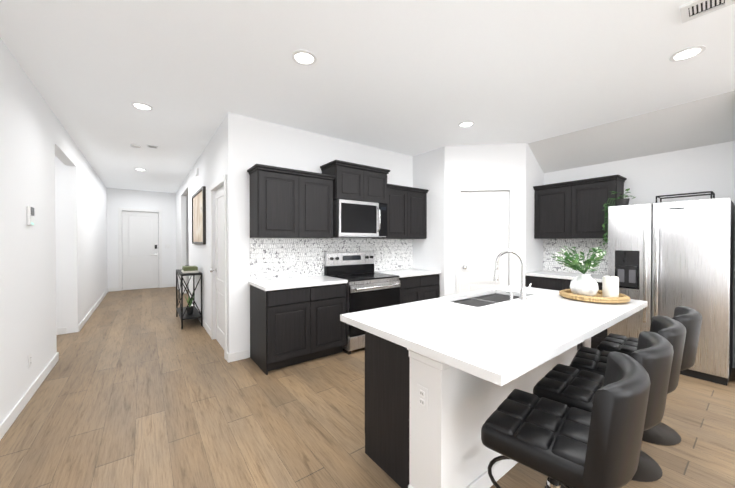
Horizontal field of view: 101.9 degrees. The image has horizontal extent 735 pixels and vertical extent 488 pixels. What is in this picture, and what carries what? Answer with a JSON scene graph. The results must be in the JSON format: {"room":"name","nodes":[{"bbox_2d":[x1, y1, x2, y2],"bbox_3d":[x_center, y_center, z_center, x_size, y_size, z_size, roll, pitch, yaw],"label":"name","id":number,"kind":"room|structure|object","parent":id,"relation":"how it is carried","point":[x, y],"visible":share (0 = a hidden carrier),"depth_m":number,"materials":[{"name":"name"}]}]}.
{"room":"kitchen","nodes":[
{"label":"kitchen","id":0,"kind":"room"},
{"bbox_2d":[0,287,734,487],"bbox_3d":[-1.318,1.429,3.193,9.375,0.100,15.900,0,1,-37],"label":"floor","id":1,"kind":"structure","parent":0,"point":[139,388],"depth_m":2.34,"materials":[{"name":"brown wood"}]},
{"bbox_2d":[176,265,202,328],"bbox_3d":[-3.155,0.869,5.249,0.300,0.982,1.000,0,1,-37],"label":"console table","id":2,"kind":"object","parent":1,"relation":"on","point":[188,312],"visible":1,"depth_m":4.97,"materials":[{"name":"black metal"}]},
{"bbox_2d":[248,268,440,374],"bbox_3d":[-0.133,0.905,4.173,2.784,0.930,0.638,0,1,-37],"label":"base cabinet","id":3,"kind":"object","parent":1,"relation":"on","point":[294,320],"visible":0.73,"depth_m":3.43,"materials":[{"name":"brown wood"}]},
{"bbox_2d":[324,252,399,354],"bbox_3d":[-0.056,0.747,4.158,0.848,1.245,0.717,0,1,-37],"label":"range","id":4,"kind":"object","parent":1,"relation":"on","point":[366,289],"visible":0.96,"depth_m":4.00,"materials":[{"name":"silver metal"}]},
{"bbox_2d":[354,298,590,487],"bbox_3d":[0.969,0.967,2.312,2.068,0.838,0.705,0,1,-37],"label":"kitchen island","id":5,"kind":"object","parent":1,"relation":"on","point":[446,376],"depth_m":1.65,"materials":[{"name":"white paint"}]},
{"bbox_2d":[340,286,647,385],"bbox_3d":[1.026,0.503,2.156,2.190,0.090,1.096,0,1,-37],"label":"island countertop","id":6,"kind":"structure","parent":5,"relation":"on","point":[499,343],"depth_m":1.69,"materials":[{"name":"white stone"}]},
{"bbox_2d":[493,250,531,301],"bbox_3d":[1.171,0.252,2.508,0.286,0.402,0.288,0,1,-37],"label":"faucet","id":7,"kind":"object","parent":6,"relation":"on","point":[522,298],"depth_m":2.44,"materials":[{"name":"silver metal"}]},
{"bbox_2d":[551,246,605,295],"bbox_3d":[1.789,0.226,2.520,0.486,0.420,0.427,0,1,-37],"label":"vase","id":8,"kind":"object","parent":6,"relation":"on","point":[583,284],"depth_m":2.44,"materials":[{"name":"white ceramic"}]},
{"bbox_2d":[559,289,629,303],"bbox_3d":[1.866,0.428,2.468,0.468,0.050,0.468,0,1,-37],"label":"tray","id":9,"kind":"object","parent":6,"relation":"on","point":[600,296],"depth_m":2.38,"materials":[{"name":"wood"}]},
{"bbox_2d":[602,275,618,296],"bbox_3d":[1.982,0.346,2.429,0.104,0.180,0.104,0,1,-37],"label":"candle","id":10,"kind":"object","parent":6,"relation":"on","point":[610,284],"depth_m":2.39,"materials":[{"name":"white wax"}]},
{"bbox_2d":[481,351,650,487],"bbox_3d":[0.827,0.934,1.292,0.527,0.924,0.579,0,1,-37],"label":"bar stool","id":11,"kind":"object","parent":1,"relation":"on","point":[566,446],"visible":1,"depth_m":1.12,"materials":[{"name":"black leather"}]},
{"bbox_2d":[525,270,607,348],"bbox_3d":[2.933,0.903,4.292,0.638,0.930,1.018,0,1,-37],"label":"base cabinet","id":12,"kind":"object","parent":1,"relation":"on","point":[554,280],"visible":0.17,"depth_m":4.20,"materials":[{"name":"brown wood"}]},
{"bbox_2d":[533,331,673,487],"bbox_3d":[1.245,0.931,1.618,0.502,0.924,0.580,0,1,-37],"label":"bar stool","id":13,"kind":"object","parent":1,"relation":"on","point":[570,387],"visible":0.46,"depth_m":1.50,"materials":[{"name":"black leather"}]},
{"bbox_2d":[569,315,685,481],"bbox_3d":[1.645,0.928,1.935,0.533,0.924,0.579,0,1,-37],"label":"bar stool","id":14,"kind":"object","parent":1,"relation":"on","point":[673,333],"visible":0.27,"depth_m":1.82,"materials":[{"name":"black leather"}]},
{"bbox_2d":[596,306,701,445],"bbox_3d":[2.086,0.925,2.247,0.496,0.924,0.580,0,1,-37],"label":"bar stool","id":15,"kind":"object","parent":1,"relation":"on","point":[690,320],"visible":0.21,"depth_m":2.10,"materials":[{"name":"black leather"}]},
{"bbox_2d":[602,188,733,385],"bbox_3d":[3.420,0.354,3.475,0.775,2.043,1.054,0,1,-37],"label":"fridge","id":16,"kind":"object","parent":1,"relation":"on","point":[666,258],"visible":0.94,"depth_m":3.13,"materials":[{"name":"grey metal"}]},
{"bbox_2d":[0,38,734,423],"bbox_3d":[-1.248,-0.071,3.169,8.915,2.900,15.640,0,1,-37],"label":"wall","id":17,"kind":"structure","parent":0,"point":[60,262],"depth_m":3.96,"materials":[{"name":"white paint"}]},
{"bbox_2d":[28,354,30,367],"bbox_3d":[-3.043,1.053,2.688,0.008,0.116,0.070,0,1,-37],"label":"outlet","id":18,"kind":"object","parent":17,"relation":"attached to","point":[29,358],"visible":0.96,"depth_m":2.67,"materials":[{"name":"white plastic"}]},
{"bbox_2d":[27,206,33,224],"bbox_3d":[-3.048,-0.257,2.697,0.025,0.170,0.120,0,1,-37],"label":"thermostat","id":19,"kind":"object","parent":17,"relation":"attached to","point":[30,215],"visible":1,"depth_m":2.66,"materials":[{"name":"white plastic"}]},
{"bbox_2d":[0,283,248,439],"bbox_3d":[-1.248,1.329,3.182,8.675,0.100,15.400,0,1,-37],"label":"baseboard","id":20,"kind":"structure","parent":17,"relation":"attached to","point":[12,415],"depth_m":3.25,"materials":[{"name":"white paint"}]},
{"bbox_2d":[118,208,161,290],"bbox_3d":[-6.664,0.150,8.761,1.010,2.355,0.102,0,1,-37],"label":"front door","id":21,"kind":"structure","parent":17,"relation":"in","point":[140,255],"depth_m":8.75,"materials":[{"name":"white paint"}]},
{"bbox_2d":[192,186,205,243],"bbox_3d":[-3.006,-0.461,5.285,0.040,0.920,1.400,0,1,-37],"label":"wall art","id":22,"kind":"object","parent":17,"relation":"attached to","point":[199,216],"visible":1,"depth_m":5.14,"materials":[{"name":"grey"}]},
{"bbox_2d":[210,174,226,359],"bbox_3d":[-1.951,0.272,3.933,0.120,2.200,0.980,0,1,-37],"label":"hall door","id":23,"kind":"structure","parent":17,"relation":"in","point":[220,269],"depth_m":4.01,"materials":[{"name":"white paint"}]},
{"bbox_2d":[250,238,412,280],"bbox_3d":[-0.310,0.176,4.420,2.764,0.518,0.020,0,1,-37],"label":"backsplash","id":24,"kind":"structure","parent":17,"relation":"attached to","point":[274,258],"depth_m":4.06,"materials":[{"name":"tile"}]},
{"bbox_2d":[247,160,428,238],"bbox_3d":[-0.187,-0.584,4.250,2.824,1.005,0.428,0,1,-37],"label":"upper cabinet","id":25,"kind":"object","parent":17,"relation":"attached to","point":[288,203],"visible":0.96,"depth_m":3.80,"materials":[{"name":"brown wood"}]},
{"bbox_2d":[333,199,386,237],"bbox_3d":[-0.147,-0.338,4.244,0.820,0.497,0.489,0,1,-37],"label":"microwave","id":26,"kind":"object","parent":25,"relation":"attached to","point":[356,219],"visible":0.98,"depth_m":4.04,"materials":[{"name":"silver metal"}]},
{"bbox_2d":[456,181,518,294],"bbox_3d":[1.847,0.200,4.619,0.925,2.330,0.125,0,1,9],"label":"pantry door","id":27,"kind":"structure","parent":17,"relation":"in","point":[482,228],"depth_m":4.64,"materials":[{"name":"white paint"}]},
{"bbox_2d":[543,238,607,274],"bbox_3d":[3.185,0.176,4.474,0.010,0.518,1.018,0,1,-37],"label":"backsplash","id":28,"kind":"structure","parent":17,"relation":"attached to","point":[554,246],"depth_m":4.53,"materials":[{"name":"tile"}]},
{"bbox_2d":[533,175,626,238],"bbox_3d":[3.041,-0.490,4.361,0.368,0.815,1.078,0,1,-37],"label":"upper cabinet","id":29,"kind":"object","parent":17,"relation":"attached to","point":[570,209],"visible":0.94,"depth_m":4.23,"materials":[{"name":"brown wood"}]},
{"bbox_2d":[0,0,734,192],"bbox_3d":[-1.318,-1.340,3.168,9.375,0.563,15.900,0,1,-37],"label":"ceiling","id":30,"kind":"structure","parent":0,"point":[557,85],"depth_m":2.67,"materials":[{"name":"white paint"}]},
{"bbox_2d":[130,144,140,147],"bbox_3d":[-3.602,-1.518,4.630,0.128,0.030,0.128,1,1,44],"label":"smoke detector","id":31,"kind":"object","parent":30,"relation":"attached to","point":[139,146],"depth_m":4.59,"materials":[{"name":"white plastic"}]},
{"bbox_2d":[131,102,152,110],"bbox_3d":[-2.488,-1.516,3.291,0.199,0.008,0.199,0,1,8],"label":"recessed light","id":32,"kind":"object","parent":30,"relation":"in","point":[141,106],"depth_m":3.29,"materials":[{"name":"white plastic"}]},
{"bbox_2d":[292,50,316,65],"bbox_3d":[-0.514,-1.509,2.420,0.199,0.008,0.199,0,1,8],"label":"recessed light","id":33,"kind":"object","parent":30,"relation":"in","point":[305,57],"depth_m":2.41,"materials":[{"name":"white plastic"}]},
{"bbox_2d":[458,121,474,127],"bbox_3d":[1.257,-1.521,3.792,0.199,0.008,0.199,0,1,8],"label":"recessed light","id":34,"kind":"object","parent":30,"relation":"in","point":[464,124],"depth_m":3.79,"materials":[{"name":"white plastic"}]},
{"bbox_2d":[669,45,705,61],"bbox_3d":[2.536,-1.508,2.364,0.199,0.008,0.199,0,1,8],"label":"recessed light","id":35,"kind":"object","parent":30,"relation":"in","point":[690,52],"depth_m":2.36,"materials":[{"name":"white plastic"}]},
{"bbox_2d":[680,0,734,22],"bbox_3d":[2.191,-1.501,1.807,0.200,0.012,0.400,0,1,-41],"label":"ceiling vent","id":36,"kind":"object","parent":30,"relation":"in","point":[695,9],"visible":1,"depth_m":1.89,"materials":[{"name":"white plastic"}]}
]}

